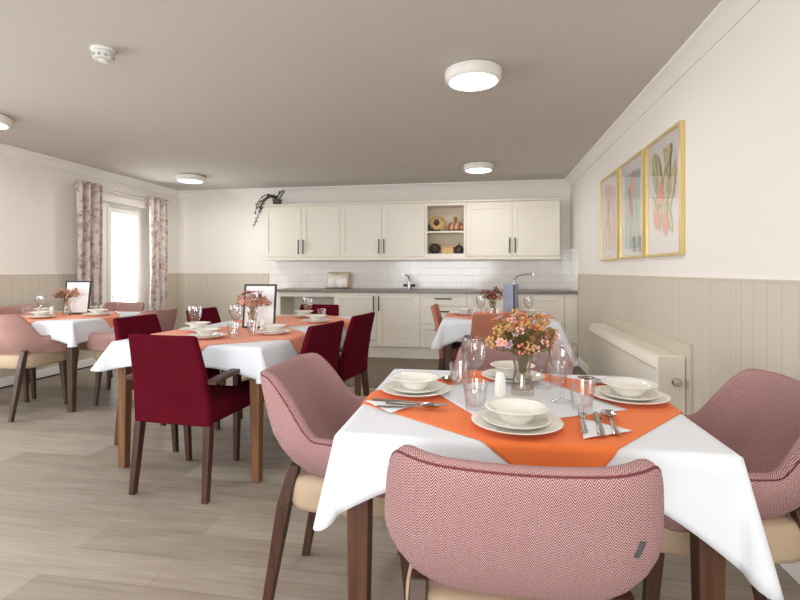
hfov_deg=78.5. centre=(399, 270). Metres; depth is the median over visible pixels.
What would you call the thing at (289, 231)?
upper cabinet
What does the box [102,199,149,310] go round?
window
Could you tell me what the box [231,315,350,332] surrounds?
table runner
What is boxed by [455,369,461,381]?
table knife
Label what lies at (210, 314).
dining chair
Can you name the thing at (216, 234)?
wall
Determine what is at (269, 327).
soup bowl
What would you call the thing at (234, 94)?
ceiling
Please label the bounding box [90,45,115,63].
smoke detector
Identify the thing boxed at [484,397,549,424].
soup bowl
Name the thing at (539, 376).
dinner plate
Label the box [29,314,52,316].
plate
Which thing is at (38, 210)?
wall
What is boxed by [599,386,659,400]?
plate
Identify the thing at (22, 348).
tub chair
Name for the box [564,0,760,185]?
trim
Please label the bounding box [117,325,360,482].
dining table
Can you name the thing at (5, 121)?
ceiling light
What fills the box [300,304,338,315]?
dining chair
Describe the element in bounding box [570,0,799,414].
wall
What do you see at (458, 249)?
ornament
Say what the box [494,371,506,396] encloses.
salt shaker
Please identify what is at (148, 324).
dining chair
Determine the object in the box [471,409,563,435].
dinner plate
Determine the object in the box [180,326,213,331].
dinner plate
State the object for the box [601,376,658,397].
soup bowl
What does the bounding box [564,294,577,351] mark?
filler panel
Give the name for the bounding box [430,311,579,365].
tablecloth
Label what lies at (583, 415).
fork
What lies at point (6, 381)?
baseboard
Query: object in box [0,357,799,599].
floor
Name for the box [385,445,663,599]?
tub chair
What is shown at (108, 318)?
table runner
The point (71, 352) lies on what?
dining table
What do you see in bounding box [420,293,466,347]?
drawer unit
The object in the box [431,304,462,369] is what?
dining chair
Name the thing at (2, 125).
diffuser
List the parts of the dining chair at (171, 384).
arm, leg, backrest, leg, leg, arm, seat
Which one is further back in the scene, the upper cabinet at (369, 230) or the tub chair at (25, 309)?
the upper cabinet at (369, 230)
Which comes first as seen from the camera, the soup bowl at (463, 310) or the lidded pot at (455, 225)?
the soup bowl at (463, 310)
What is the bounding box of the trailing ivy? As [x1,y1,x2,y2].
[252,190,284,226]
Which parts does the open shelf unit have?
shelf, panel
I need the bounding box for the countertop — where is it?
[277,288,577,293]
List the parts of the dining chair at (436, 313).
backrest, leg, seat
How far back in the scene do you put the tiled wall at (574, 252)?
6.31 m
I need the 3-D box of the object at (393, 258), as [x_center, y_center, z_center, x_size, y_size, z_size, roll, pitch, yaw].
[0.060,-0.168,6.719,4.115,0.034,0.070,0,0,10]
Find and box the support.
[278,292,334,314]
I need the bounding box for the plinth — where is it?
[339,347,576,358]
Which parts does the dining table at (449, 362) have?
leg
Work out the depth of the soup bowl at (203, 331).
2.95 m
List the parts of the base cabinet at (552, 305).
door, door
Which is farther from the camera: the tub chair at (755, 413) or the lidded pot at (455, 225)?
the lidded pot at (455, 225)
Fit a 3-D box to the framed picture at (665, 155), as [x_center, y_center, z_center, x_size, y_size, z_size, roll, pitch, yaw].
[1.710,-0.491,3.184,0.029,0.790,0.625,0,0,10]
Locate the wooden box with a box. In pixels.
[441,246,453,253]
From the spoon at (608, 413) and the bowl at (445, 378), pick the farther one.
the bowl at (445, 378)
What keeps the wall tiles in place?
attached to the wall at (216, 234)
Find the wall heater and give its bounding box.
[587,323,685,414]
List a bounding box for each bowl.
[30,311,51,315]
[33,308,49,310]
[87,309,106,312]
[89,306,104,308]
[185,321,210,327]
[191,327,220,335]
[260,324,285,330]
[295,310,312,314]
[306,314,326,319]
[391,371,439,390]
[421,403,441,408]
[428,216,444,230]
[441,376,451,380]
[458,308,473,312]
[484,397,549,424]
[490,360,535,376]
[521,309,538,313]
[600,409,616,416]
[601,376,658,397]
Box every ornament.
[429,243,439,253]
[454,243,463,253]
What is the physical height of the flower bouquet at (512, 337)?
0.252 m
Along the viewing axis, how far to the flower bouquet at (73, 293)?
4.52 m
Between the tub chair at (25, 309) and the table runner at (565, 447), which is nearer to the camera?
the table runner at (565, 447)
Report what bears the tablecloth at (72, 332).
on the dining table at (71, 352)
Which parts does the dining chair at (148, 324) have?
leg, backrest, leg, seat, leg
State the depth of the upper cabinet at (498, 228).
6.46 m
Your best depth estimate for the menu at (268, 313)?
3.50 m
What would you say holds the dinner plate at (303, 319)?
on the table runner at (289, 320)
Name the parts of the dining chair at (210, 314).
backrest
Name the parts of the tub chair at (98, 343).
leg, seat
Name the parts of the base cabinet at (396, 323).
door, door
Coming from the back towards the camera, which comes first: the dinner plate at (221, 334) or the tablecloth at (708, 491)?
the dinner plate at (221, 334)
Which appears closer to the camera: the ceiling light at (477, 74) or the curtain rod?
the ceiling light at (477, 74)
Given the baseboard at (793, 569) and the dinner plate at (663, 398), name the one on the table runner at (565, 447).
the dinner plate at (663, 398)
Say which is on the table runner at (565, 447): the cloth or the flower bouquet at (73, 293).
the cloth
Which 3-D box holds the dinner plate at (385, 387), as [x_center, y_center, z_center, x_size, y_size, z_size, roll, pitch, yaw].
[0.052,0.397,1.636,0.234,0.020,0.234,0,0,2]
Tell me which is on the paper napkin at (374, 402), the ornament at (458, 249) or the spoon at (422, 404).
the spoon at (422, 404)
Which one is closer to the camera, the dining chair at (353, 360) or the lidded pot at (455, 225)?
the dining chair at (353, 360)
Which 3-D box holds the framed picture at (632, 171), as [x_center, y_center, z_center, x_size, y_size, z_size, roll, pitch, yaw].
[1.825,-0.493,3.860,0.029,0.790,0.615,0,0,10]
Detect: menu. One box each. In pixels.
[63,281,91,313]
[242,284,276,327]
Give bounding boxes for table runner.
[20,311,119,327]
[151,326,305,354]
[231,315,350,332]
[360,370,682,466]
[444,311,554,319]
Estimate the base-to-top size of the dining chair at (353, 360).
0.840 m
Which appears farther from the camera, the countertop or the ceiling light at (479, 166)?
the countertop
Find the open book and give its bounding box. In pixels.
[327,273,348,287]
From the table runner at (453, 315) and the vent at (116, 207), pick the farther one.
the vent at (116, 207)
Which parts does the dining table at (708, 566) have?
leg, leg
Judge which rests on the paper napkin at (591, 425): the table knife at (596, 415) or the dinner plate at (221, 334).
the table knife at (596, 415)
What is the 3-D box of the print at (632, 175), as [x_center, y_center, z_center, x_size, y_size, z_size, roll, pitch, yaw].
[1.826,-0.487,3.859,0.004,0.621,0.406,0,0,10]
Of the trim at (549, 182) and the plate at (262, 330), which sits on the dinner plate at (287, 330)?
the plate at (262, 330)
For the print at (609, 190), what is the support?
attached to the framed picture at (609, 186)
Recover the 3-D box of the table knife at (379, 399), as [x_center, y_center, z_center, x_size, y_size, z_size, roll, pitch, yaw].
[0.018,0.398,1.500,0.215,0.004,0.020,0,0,13]
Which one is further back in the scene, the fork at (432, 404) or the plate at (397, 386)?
the plate at (397, 386)
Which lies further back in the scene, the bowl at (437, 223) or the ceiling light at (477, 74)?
the bowl at (437, 223)
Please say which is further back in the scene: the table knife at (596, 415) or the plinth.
the plinth
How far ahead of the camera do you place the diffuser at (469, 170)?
5.64 m
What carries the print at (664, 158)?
attached to the framed picture at (665, 155)
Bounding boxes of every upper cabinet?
[264,205,339,257]
[340,203,424,257]
[466,200,559,256]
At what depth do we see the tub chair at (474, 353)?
2.25 m
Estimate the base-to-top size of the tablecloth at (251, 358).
0.180 m
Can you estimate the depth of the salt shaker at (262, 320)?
3.29 m
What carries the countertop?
on the base cabinet at (552, 305)
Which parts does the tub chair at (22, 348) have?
leg, leg, seat, leg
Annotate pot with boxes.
[272,199,281,203]
[446,216,463,230]
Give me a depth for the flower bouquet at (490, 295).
4.37 m
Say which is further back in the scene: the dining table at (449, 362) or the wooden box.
the wooden box
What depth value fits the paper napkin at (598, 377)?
1.83 m
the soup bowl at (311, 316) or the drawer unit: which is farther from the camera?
the drawer unit
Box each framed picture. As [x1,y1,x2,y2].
[600,168,619,260]
[619,149,644,258]
[645,120,684,257]
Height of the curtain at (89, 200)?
1.790 m
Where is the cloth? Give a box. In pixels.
[440,380,627,417]
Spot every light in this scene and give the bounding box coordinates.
[0,113,11,129]
[176,173,204,183]
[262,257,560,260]
[445,59,501,91]
[463,161,493,173]
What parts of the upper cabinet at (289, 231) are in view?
door, door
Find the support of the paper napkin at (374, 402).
on the table runner at (565, 447)
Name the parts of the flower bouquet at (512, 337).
flower, flower, flower, flower, flower, flower, flower, flower, flower, flower, flower, flower, flower, flower, flower, flower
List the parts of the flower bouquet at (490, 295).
stem, flower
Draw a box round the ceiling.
[0,0,720,190]
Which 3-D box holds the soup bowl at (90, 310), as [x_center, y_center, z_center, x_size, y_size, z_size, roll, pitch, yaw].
[-2.774,0.372,4.491,0.166,0.042,0.166,0,0,10]
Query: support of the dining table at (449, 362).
on the floor
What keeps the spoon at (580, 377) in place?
on the paper napkin at (598, 377)
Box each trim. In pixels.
[0,143,179,196]
[0,365,93,388]
[178,179,568,196]
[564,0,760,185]
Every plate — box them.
[24,315,56,318]
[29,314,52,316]
[83,312,111,315]
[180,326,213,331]
[185,332,225,338]
[191,332,220,336]
[255,329,291,334]
[260,329,286,332]
[291,314,308,317]
[302,319,330,322]
[305,318,326,320]
[381,381,450,397]
[390,381,441,393]
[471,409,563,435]
[481,368,544,382]
[483,411,550,429]
[489,369,536,379]
[589,385,670,404]
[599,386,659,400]
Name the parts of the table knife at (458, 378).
blade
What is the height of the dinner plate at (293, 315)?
0.020 m
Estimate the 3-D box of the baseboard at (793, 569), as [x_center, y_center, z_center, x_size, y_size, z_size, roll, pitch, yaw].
[1.238,1.110,0.363,0.020,0.100,11.530,0,0,10]
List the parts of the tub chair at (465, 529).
leg, seat, leg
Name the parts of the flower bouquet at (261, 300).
flower, stem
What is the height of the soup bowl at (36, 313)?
0.042 m
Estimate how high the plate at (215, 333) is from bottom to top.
0.017 m
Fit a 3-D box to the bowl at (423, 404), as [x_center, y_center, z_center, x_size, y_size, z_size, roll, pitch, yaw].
[0.091,0.396,1.433,0.062,0.010,0.043,0,0,4]
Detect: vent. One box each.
[91,52,114,61]
[109,205,136,210]
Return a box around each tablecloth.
[31,311,139,346]
[90,325,306,383]
[210,315,375,347]
[313,369,783,599]
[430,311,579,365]
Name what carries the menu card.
on the table runner at (453, 315)
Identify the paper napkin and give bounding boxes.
[365,400,417,412]
[439,372,457,380]
[580,418,630,438]
[589,376,604,382]
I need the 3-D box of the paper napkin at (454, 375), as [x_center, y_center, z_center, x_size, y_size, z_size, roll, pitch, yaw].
[0.166,0.402,1.873,0.119,0.004,0.170,0,0,4]
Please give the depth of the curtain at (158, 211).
6.97 m
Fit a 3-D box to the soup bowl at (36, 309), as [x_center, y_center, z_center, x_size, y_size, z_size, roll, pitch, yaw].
[-3.352,0.372,4.610,0.166,0.042,0.166,0,0,10]
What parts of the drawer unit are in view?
drawer, drawer, drawer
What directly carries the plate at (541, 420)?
on the dinner plate at (556, 423)
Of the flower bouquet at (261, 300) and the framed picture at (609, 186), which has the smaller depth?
the flower bouquet at (261, 300)
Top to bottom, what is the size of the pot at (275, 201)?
0.090 m
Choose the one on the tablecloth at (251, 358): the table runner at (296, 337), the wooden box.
the table runner at (296, 337)
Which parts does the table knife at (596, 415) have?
blade, handle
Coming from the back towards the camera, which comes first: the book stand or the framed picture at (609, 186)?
the book stand
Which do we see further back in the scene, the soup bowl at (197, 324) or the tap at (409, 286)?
the tap at (409, 286)
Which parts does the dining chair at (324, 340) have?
leg, seat, backrest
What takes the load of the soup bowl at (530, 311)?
on the plate
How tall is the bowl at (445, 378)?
0.010 m
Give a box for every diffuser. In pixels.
[0,123,7,128]
[178,179,201,183]
[449,73,496,90]
[466,168,490,172]
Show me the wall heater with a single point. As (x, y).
(612, 351)
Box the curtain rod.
[74,182,168,203]
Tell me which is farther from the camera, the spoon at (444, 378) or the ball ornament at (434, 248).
the ball ornament at (434, 248)
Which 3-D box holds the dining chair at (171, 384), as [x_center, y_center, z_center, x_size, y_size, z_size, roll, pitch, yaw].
[-1.131,0.740,2.710,0.534,0.840,0.560,0,0,14]
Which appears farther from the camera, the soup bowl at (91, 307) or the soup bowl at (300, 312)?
the soup bowl at (91, 307)
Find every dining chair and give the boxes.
[113,314,219,451]
[127,334,249,503]
[186,307,242,418]
[233,320,343,460]
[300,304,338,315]
[337,312,374,395]
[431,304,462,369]
[463,313,525,343]
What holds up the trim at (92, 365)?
attached to the wall at (38, 210)
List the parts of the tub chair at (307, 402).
leg, leg, seat, leg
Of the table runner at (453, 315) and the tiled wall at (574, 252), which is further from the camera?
the tiled wall at (574, 252)
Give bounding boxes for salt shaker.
[49,306,54,314]
[260,319,265,329]
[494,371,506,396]
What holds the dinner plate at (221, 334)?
on the table runner at (296, 337)
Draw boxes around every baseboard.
[0,358,95,387]
[578,357,799,584]
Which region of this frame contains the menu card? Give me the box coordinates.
[503,284,517,313]
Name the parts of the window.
sash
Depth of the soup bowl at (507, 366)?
1.85 m
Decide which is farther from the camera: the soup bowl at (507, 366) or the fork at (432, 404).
the soup bowl at (507, 366)
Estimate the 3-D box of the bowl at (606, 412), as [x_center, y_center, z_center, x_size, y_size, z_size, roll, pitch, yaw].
[0.576,0.396,1.353,0.043,0.010,0.062,0,0,16]
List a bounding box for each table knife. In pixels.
[372,398,434,402]
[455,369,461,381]
[593,411,605,435]
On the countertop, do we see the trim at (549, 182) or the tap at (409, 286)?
the tap at (409, 286)
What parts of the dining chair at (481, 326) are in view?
arm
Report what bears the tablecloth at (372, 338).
on the dining table at (124, 385)
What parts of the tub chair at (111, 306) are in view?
seat, leg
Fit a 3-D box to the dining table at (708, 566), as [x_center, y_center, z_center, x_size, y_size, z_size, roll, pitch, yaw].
[0.369,0.787,1.581,0.920,0.745,0.820,0,0,10]
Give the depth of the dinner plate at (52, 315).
4.18 m
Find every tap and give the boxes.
[403,274,414,288]
[513,273,533,283]
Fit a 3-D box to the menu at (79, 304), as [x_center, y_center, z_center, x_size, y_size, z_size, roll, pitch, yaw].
[-3.071,0.251,4.686,0.235,0.313,0.111,0,0,-3]
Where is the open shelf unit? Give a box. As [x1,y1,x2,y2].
[425,202,465,256]
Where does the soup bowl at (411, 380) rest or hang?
on the plate at (397, 386)
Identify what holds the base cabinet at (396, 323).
on the floor
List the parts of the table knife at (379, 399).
handle, blade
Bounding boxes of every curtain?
[75,179,102,305]
[149,196,167,309]
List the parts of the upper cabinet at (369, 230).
door, door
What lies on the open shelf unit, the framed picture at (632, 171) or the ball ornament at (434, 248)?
the ball ornament at (434, 248)
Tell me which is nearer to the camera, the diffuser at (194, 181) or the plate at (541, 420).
the plate at (541, 420)
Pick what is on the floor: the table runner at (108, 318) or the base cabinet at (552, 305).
the base cabinet at (552, 305)
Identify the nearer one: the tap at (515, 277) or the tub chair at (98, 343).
the tub chair at (98, 343)
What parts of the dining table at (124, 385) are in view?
leg, leg, leg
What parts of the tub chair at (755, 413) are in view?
leg, seat, leg, leg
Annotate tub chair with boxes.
[0,304,66,398]
[0,314,66,421]
[77,302,143,389]
[87,307,177,405]
[260,353,409,599]
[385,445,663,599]
[453,342,574,374]
[642,369,799,599]
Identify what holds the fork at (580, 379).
on the table runner at (565, 447)
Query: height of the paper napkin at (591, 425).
0.004 m
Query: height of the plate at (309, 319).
0.017 m
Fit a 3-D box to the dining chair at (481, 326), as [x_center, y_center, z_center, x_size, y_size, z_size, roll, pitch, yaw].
[0.788,0.740,3.964,0.534,0.840,0.560,0,0,10]
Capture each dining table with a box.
[66,344,77,412]
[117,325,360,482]
[347,498,725,599]
[445,341,456,370]
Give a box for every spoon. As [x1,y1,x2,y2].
[376,403,441,408]
[441,371,454,380]
[577,376,600,379]
[600,409,620,434]
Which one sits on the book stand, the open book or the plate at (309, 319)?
the open book
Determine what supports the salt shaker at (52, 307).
on the table runner at (108, 318)
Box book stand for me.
[326,272,350,288]
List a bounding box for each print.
[604,185,615,250]
[625,167,639,249]
[652,143,675,244]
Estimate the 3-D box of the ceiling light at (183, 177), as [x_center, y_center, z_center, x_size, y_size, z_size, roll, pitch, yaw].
[-2.724,-1.198,6.374,0.352,0.084,0.352,0,0,10]
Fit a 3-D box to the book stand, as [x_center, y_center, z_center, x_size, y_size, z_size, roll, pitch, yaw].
[-0.888,0.133,7.030,0.330,0.235,0.146,0,0,10]
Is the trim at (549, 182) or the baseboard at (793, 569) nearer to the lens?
the baseboard at (793, 569)
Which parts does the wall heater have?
rail, casing, panel, control knob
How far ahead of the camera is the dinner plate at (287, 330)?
3.12 m
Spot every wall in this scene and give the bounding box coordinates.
[0,154,177,378]
[178,186,569,328]
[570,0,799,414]
[570,247,578,290]
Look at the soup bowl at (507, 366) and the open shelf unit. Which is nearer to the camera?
the soup bowl at (507, 366)
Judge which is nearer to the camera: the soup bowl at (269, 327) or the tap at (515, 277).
the soup bowl at (269, 327)
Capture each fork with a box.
[386,402,449,405]
[578,407,587,432]
[580,379,603,383]
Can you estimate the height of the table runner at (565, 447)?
0.150 m
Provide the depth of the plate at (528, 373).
1.83 m
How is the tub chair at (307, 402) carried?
on the floor
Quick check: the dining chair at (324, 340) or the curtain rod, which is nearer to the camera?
the dining chair at (324, 340)
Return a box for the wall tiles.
[269,249,569,288]
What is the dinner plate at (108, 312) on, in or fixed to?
on the table runner at (108, 318)
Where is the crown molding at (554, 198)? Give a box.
[262,197,560,206]
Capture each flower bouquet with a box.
[51,287,80,310]
[237,290,271,325]
[480,286,502,312]
[485,308,560,384]
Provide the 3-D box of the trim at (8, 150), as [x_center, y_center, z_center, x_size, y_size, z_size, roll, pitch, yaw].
[-4.440,-1.198,1.650,0.092,0.084,12.170,0,0,10]
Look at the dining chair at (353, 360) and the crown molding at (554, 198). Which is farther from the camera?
the crown molding at (554, 198)
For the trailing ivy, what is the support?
on the upper cabinet at (289, 231)
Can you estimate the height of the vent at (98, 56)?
0.018 m
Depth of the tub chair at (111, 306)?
5.27 m
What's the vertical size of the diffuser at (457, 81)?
0.014 m
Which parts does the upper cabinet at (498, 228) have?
door, handle, door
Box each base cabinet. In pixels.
[334,292,419,347]
[467,293,563,330]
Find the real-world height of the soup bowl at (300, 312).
0.042 m
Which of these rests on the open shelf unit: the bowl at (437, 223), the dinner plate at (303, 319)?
the bowl at (437, 223)

